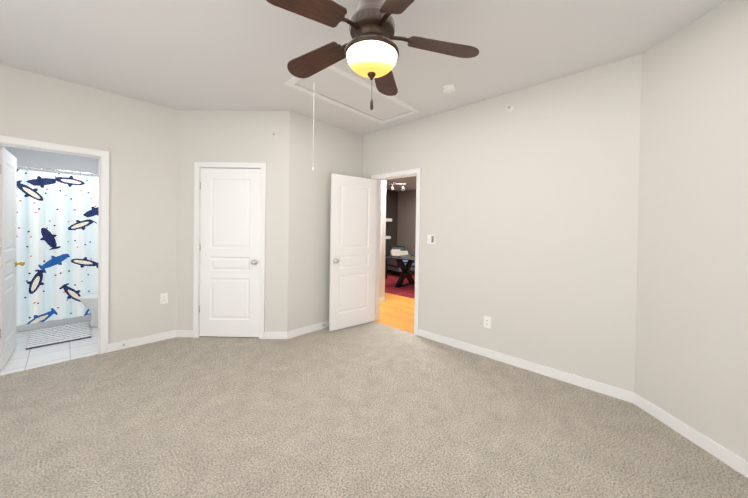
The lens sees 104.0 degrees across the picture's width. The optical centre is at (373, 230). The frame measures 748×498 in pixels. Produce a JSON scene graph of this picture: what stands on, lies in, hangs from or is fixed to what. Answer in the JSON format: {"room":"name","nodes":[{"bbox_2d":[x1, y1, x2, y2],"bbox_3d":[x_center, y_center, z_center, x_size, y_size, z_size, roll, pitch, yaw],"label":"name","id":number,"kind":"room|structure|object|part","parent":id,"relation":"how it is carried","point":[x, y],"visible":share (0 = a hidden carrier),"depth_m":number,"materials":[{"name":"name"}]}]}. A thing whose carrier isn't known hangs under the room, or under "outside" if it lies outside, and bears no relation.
{"room":"empty bedroom","nodes":[
{"label":"empty bedroom","id":0,"kind":"room"},
{"bbox_2d":[0,320,99,375],"bbox_3d":[-4.005,1.350,3.904,2.440,0.062,1.720,1,1,43],"label":"floor","id":1,"kind":"structure","parent":0,"point":[21,358],"depth_m":3.19,"materials":[{"name":"white tile"}]},
{"bbox_2d":[16,314,90,331],"bbox_3d":[-4.539,1.107,4.407,0.756,0.398,1.512,1,1,43],"label":"bathtub","id":2,"kind":"object","parent":1,"relation":"on","point":[39,325],"visible":0.04,"depth_m":4.00,"materials":[{"name":"white ceramic"}]},
{"bbox_2d":[26,321,91,349],"bbox_3d":[-3.999,1.310,3.727,0.830,0.020,0.530,1,1,43],"label":"bath mat","id":3,"kind":"object","parent":1,"relation":"on","point":[47,336],"visible":0.98,"depth_m":3.66,"materials":[{"name":"white fabric"}]},
{"bbox_2d":[78,292,97,327],"bbox_3d":[-3.722,0.933,4.180,0.500,0.773,0.713,1,1,43],"label":"toilet","id":4,"kind":"object","parent":1,"relation":"on","point":[89,302],"visible":0.29,"depth_m":3.96,"materials":[{"name":"white ceramic"}]},
{"bbox_2d":[3,146,98,176],"bbox_3d":[-4.838,-0.074,4.692,0.100,2.750,1.720,1,1,43],"label":"wall","id":5,"kind":"structure","parent":0,"point":[36,158],"depth_m":4.50,"materials":[{"name":"white paint"}]},
{"bbox_2d":[0,64,177,343],"bbox_3d":[-2.735,-0.093,3.526,0.120,2.870,5.320,1,1,43],"label":"wall","id":6,"kind":"structure","parent":0,"point":[137,139],"depth_m":3.34,"materials":[{"name":"white paint"}]},
{"bbox_2d":[0,146,24,369],"bbox_3d":[-3.780,0.256,3.031,0.711,2.128,0.173,1,1,43],"label":"bathroom door","id":7,"kind":"structure","parent":6,"relation":"in","point":[8,198],"depth_m":2.97,"materials":[{"name":"white wood"}]},
{"bbox_2d":[0,135,108,353],"bbox_3d":[-3.269,0.233,2.965,0.168,2.213,0.844,1,1,43],"label":"door frame","id":8,"kind":"structure","parent":6,"relation":"attached to","point":[103,240],"depth_m":3.19,"materials":[{"name":"white wood"}]},
{"bbox_2d":[108,330,175,351],"bbox_3d":[-3.474,1.297,2.676,0.014,0.085,2.836,1,1,43],"label":"baseboard","id":9,"kind":"structure","parent":6,"relation":"attached to","point":[141,340],"depth_m":3.44,"materials":[{"name":"white wood"}]},
{"bbox_2d":[160,293,167,303],"bbox_3d":[-2.591,0.833,3.607,0.009,0.128,0.078,1,1,43],"label":"electrical outlet","id":10,"kind":"object","parent":6,"relation":"attached to","point":[163,298],"visible":1,"depth_m":3.60,"materials":[{"name":"white plastic"}]},
{"bbox_2d":[200,336,258,337],"bbox_3d":[-1.364,1.385,4.174,1.040,0.060,2.250,1,1,43],"label":"floor","id":11,"kind":"structure","parent":0,"point":[230,337],"depth_m":3.72,"materials":[{"name":"beige carpet"}]},
{"bbox_2d":[176,110,289,331],"bbox_3d":[-1.810,-0.082,3.740,1.465,2.870,0.100,1,1,1],"label":"wall","id":12,"kind":"structure","parent":0,"point":[224,136],"depth_m":3.68,"materials":[{"name":"white paint"}]},
{"bbox_2d":[193,162,265,338],"bbox_3d":[-1.819,0.246,3.744,0.896,2.213,0.148,1,1,1],"label":"door frame","id":13,"kind":"structure","parent":12,"relation":"attached to","point":[198,166],"depth_m":3.67,"materials":[{"name":"white wood"}]},
{"bbox_2d":[199,168,260,336],"bbox_3d":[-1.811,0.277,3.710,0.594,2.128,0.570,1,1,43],"label":"closet door","id":14,"kind":"structure","parent":12,"relation":"in","point":[229,247],"depth_m":3.69,"materials":[{"name":"white wood"}]},
{"bbox_2d":[176,330,286,338],"bbox_3d":[-1.802,1.311,3.696,1.421,0.085,0.014,1,1,1],"label":"baseboard","id":15,"kind":"structure","parent":12,"relation":"attached to","point":[267,335],"depth_m":3.69,"materials":[{"name":"white wood"}]},
{"bbox_2d":[287,111,362,331],"bbox_3d":[-0.672,-0.071,4.188,0.100,2.870,1.290,1,1,43],"label":"wall","id":16,"kind":"structure","parent":0,"point":[338,150],"depth_m":3.94,"materials":[{"name":"white paint"}]},
{"bbox_2d":[287,321,328,338],"bbox_3d":[-0.652,1.322,4.160,0.014,0.085,1.296,1,1,43],"label":"baseboard","id":17,"kind":"structure","parent":16,"relation":"attached to","point":[303,330],"depth_m":3.90,"materials":[{"name":"white wood"}]},
{"bbox_2d":[0,0,726,134],"bbox_3d":[-0.526,-1.528,1.456,6.125,0.100,5.320,1,1,43],"label":"ceiling","id":18,"kind":"structure","parent":0,"point":[208,54],"depth_m":2.33,"materials":[{"name":"white paint"}]},
{"bbox_2d":[284,64,420,123],"bbox_3d":[-0.165,-1.483,3.277,0.640,0.017,1.490,1,1,43],"label":"attic hatch","id":19,"kind":"object","parent":18,"relation":"attached to","point":[338,86],"depth_m":3.18,"materials":[{"name":"white paint"},{"name":"white plastic"}]},
{"bbox_2d":[312,115,313,170],"bbox_3d":[-0.606,-1.045,2.928,0.013,0.884,0.014,1,1,43],"label":"pull cord","id":20,"kind":"object","parent":19,"relation":"hanging from","point":[313,139],"visible":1,"depth_m":2.93,"materials":[{"name":"white plastic"}]},
{"bbox_2d":[266,0,478,109],"bbox_3d":[-0.051,-1.099,1.723,1.266,0.750,1.238,1,1,43],"label":"ceiling fan","id":21,"kind":"object","parent":18,"relation":"hanging from","point":[371,50],"visible":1,"depth_m":1.67,"materials":[{"name":"brown wood"}]},
{"bbox_3d":[-0.340,-1.131,1.445,0.440,0.007,0.172,-8,-6,-42],"label":"blade","id":22,"kind":"part","parent":21,"relation":"part of","materials":[{"name":"brown wood"}]},
{"bbox_3d":[-0.398,-1.137,1.964,0.440,0.007,0.172,-6,-15,29],"label":"blade","id":23,"kind":"part","parent":21,"relation":"part of","materials":[{"name":"brown wood"}]},
{"label":"blade","id":24,"kind":"part","parent":21,"relation":"part of","materials":[{"name":"brown wood"}]},
{"label":"blade","id":25,"kind":"part","parent":21,"relation":"part of","materials":[{"name":"brown wood"}]},
{"bbox_3d":[0.430,-1.123,1.794,0.440,0.007,0.172,7,12,-7],"label":"blade","id":26,"kind":"part","parent":21,"relation":"part of","materials":[{"name":"brown wood"}]},
{"bbox_2d":[442,84,455,92],"bbox_3d":[0.774,-1.453,3.006,0.136,0.042,0.136,1,1,43],"label":"smoke detector","id":27,"kind":"object","parent":18,"relation":"attached to","point":[450,88],"visible":1,"depth_m":2.97,"materials":[{"name":"white plastic"}]},
{"bbox_2d":[0,321,747,497],"bbox_3d":[-0.568,1.422,1.484,5.885,0.060,5.080,1,1,43],"label":"floor carpet","id":28,"kind":"object","parent":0,"point":[373,409],"visible":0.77,"depth_m":2.05,"materials":[{"name":"beige carpet"}]},
{"bbox_2d":[380,180,385,296],"bbox_3d":[-0.682,-0.032,6.413,2.380,2.750,0.120,1,1,43],"label":"wall","id":29,"kind":"structure","parent":0,"point":[383,238],"depth_m":5.59,"materials":[{"name":"white paint"}]},
{"bbox_2d":[385,189,397,271],"bbox_3d":[-0.679,-0.050,8.242,0.120,2.750,4.370,1,1,43],"label":"wall","id":30,"kind":"structure","parent":0,"point":[391,207],"depth_m":9.48,"materials":[{"name":"grey paint"}]},
{"bbox_2d":[375,271,414,333],"bbox_3d":[1.235,1.399,6.356,5.540,0.062,4.490,1,1,43],"label":"floor","id":31,"kind":"structure","parent":0,"point":[397,311],"depth_m":4.91,"materials":[{"name":"brown wood"}]},
{"bbox_2d":[385,272,414,298],"bbox_3d":[1.280,1.355,7.206,3.600,0.012,2.550,1,1,43],"label":"rug","id":32,"kind":"object","parent":31,"relation":"on","point":[391,280],"visible":0.21,"depth_m":6.93,"materials":[{"name":"red fabric"}]},
{"bbox_2d":[385,259,386,278],"bbox_3d":[0.120,1.050,8.122,0.355,0.546,0.355,1,1,43],"label":"side table","id":33,"kind":"object","parent":32,"relation":"on","point":[386,269],"visible":0.29,"depth_m":8.11,"materials":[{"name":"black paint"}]},
{"bbox_2d":[385,246,414,276],"bbox_3d":[0.855,0.903,8.876,0.780,0.846,0.800,1,1,-27],"label":"armchair","id":34,"kind":"object","parent":32,"relation":"on","point":[392,264],"visible":0.48,"depth_m":8.84,"materials":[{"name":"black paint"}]},
{"bbox_2d":[390,249,407,255],"bbox_3d":[0.785,0.718,9.033,0.326,0.296,0.578,1,1,43],"label":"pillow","id":35,"kind":"object","parent":34,"relation":"on","point":[395,252],"depth_m":8.99,"materials":[{"name":"white fabric"}]},
{"bbox_2d":[386,255,414,287],"bbox_3d":[1.253,1.004,6.746,1.800,0.764,0.960,1,1,43],"label":"glass table","id":36,"kind":"object","parent":32,"relation":"on","point":[407,272],"visible":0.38,"depth_m":7.09,"materials":[{"name":"black paint"}]},
{"bbox_2d":[386,176,416,190],"bbox_3d":[1.314,-1.329,6.374,5.540,0.100,4.370,1,1,43],"label":"ceiling","id":37,"kind":"structure","parent":0,"point":[410,182],"depth_m":8.06,"materials":[{"name":"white paint"}]},
{"bbox_2d":[391,181,405,189],"bbox_3d":[0.512,-1.191,7.765,0.666,0.226,0.145,1,1,-1],"label":"track light","id":38,"kind":"object","parent":37,"relation":"attached to","point":[392,188],"visible":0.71,"depth_m":7.75,"materials":[{"name":"silver metal"}]},
{"bbox_2d":[397,189,415,254],"bbox_3d":[2.751,0.001,7.935,5.540,2.750,0.120,1,1,43],"label":"wall","id":39,"kind":"structure","parent":0,"point":[406,232],"depth_m":9.43,"materials":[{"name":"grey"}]},
{"bbox_2d":[362,54,641,391],"bbox_3d":[0.005,-0.065,4.519,6.215,2.870,0.120,1,1,43],"label":"wall","id":40,"kind":"structure","parent":0,"point":[529,209],"depth_m":2.91,"materials":[{"name":"white paint"}]},
{"bbox_2d":[329,173,375,330],"bbox_3d":[-0.305,0.293,4.205,0.212,2.128,0.761,1,1,43],"label":"entry door","id":41,"kind":"structure","parent":40,"relation":"in","point":[352,249],"depth_m":4.14,"materials":[{"name":"white wood"}]},
{"bbox_2d":[371,168,420,335],"bbox_3d":[0.325,0.271,4.217,0.896,2.213,0.168,1,1,43],"label":"door frame","id":42,"kind":"structure","parent":40,"relation":"attached to","point":[378,178],"depth_m":4.05,"materials":[{"name":"white wood"}]},
{"bbox_2d":[427,235,435,243],"bbox_3d":[0.732,0.108,3.740,0.116,0.116,0.018,1,1,43],"label":"light switch","id":43,"kind":"object","parent":40,"relation":"attached to","point":[431,239],"visible":1,"depth_m":3.73,"materials":[{"name":"white plastic"}]},
{"bbox_2d":[484,316,490,328],"bbox_3d":[1.259,1.015,3.249,0.078,0.128,0.009,1,1,43],"label":"electrical outlet","id":44,"kind":"object","parent":40,"relation":"attached to","point":[487,321],"visible":1,"depth_m":3.25,"materials":[{"name":"white plastic"}]},
{"bbox_2d":[507,105,513,111],"bbox_3d":[1.431,-1.291,3.074,0.066,0.066,0.040,1,1,43],"label":"sprinkler","id":45,"kind":"object","parent":40,"relation":"attached to","point":[510,108],"visible":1,"depth_m":3.07,"materials":[{"name":"white plastic"}]},
{"bbox_2d":[418,329,633,402],"bbox_3d":[0.966,1.351,3.519,3.251,0.085,0.014,1,1,43],"label":"baseboard","id":46,"kind":"structure","parent":40,"relation":"attached to","point":[612,391],"depth_m":2.90,"materials":[{"name":"white wood"}]},
{"bbox_2d":[634,0,747,461],"bbox_3d":[2.267,-0.001,1.234,0.120,2.870,2.343,1,1,-2],"label":"wall","id":47,"kind":"structure","parent":0,"point":[691,354],"depth_m":1.97,"materials":[{"name":"white paint"}]},
{"bbox_2d":[633,393,747,477],"bbox_3d":[2.179,1.390,1.285,0.014,0.085,2.263,1,1,-2],"label":"baseboard","id":48,"kind":"structure","parent":47,"relation":"attached to","point":[725,455],"depth_m":1.96,"materials":[{"name":"white wood"}]},
{"bbox_3d":[-4.582,-0.057,3.340,2.325,2.750,0.100,1,1,43],"label":"wall","id":49,"kind":"structure","parent":0,"visible":0},
{"bbox_2d":[16,165,98,325],"bbox_3d":[-4.214,0.188,4.105,0.060,2.055,1.514,1,1,43],"label":"shower curtain","id":50,"kind":"object","parent":49,"relation":"attached to","point":[57,242],"visible":0.6,"depth_m":3.97,"materials":[{"name":"multicoloured fabric"}]},
{"bbox_3d":[-4.200,-0.809,4.096,0.056,0.061,1.514,1,1,43],"label":"rod","id":51,"kind":"part","parent":50,"relation":"part of","materials":[{"name":"silver metal"}]}
]}

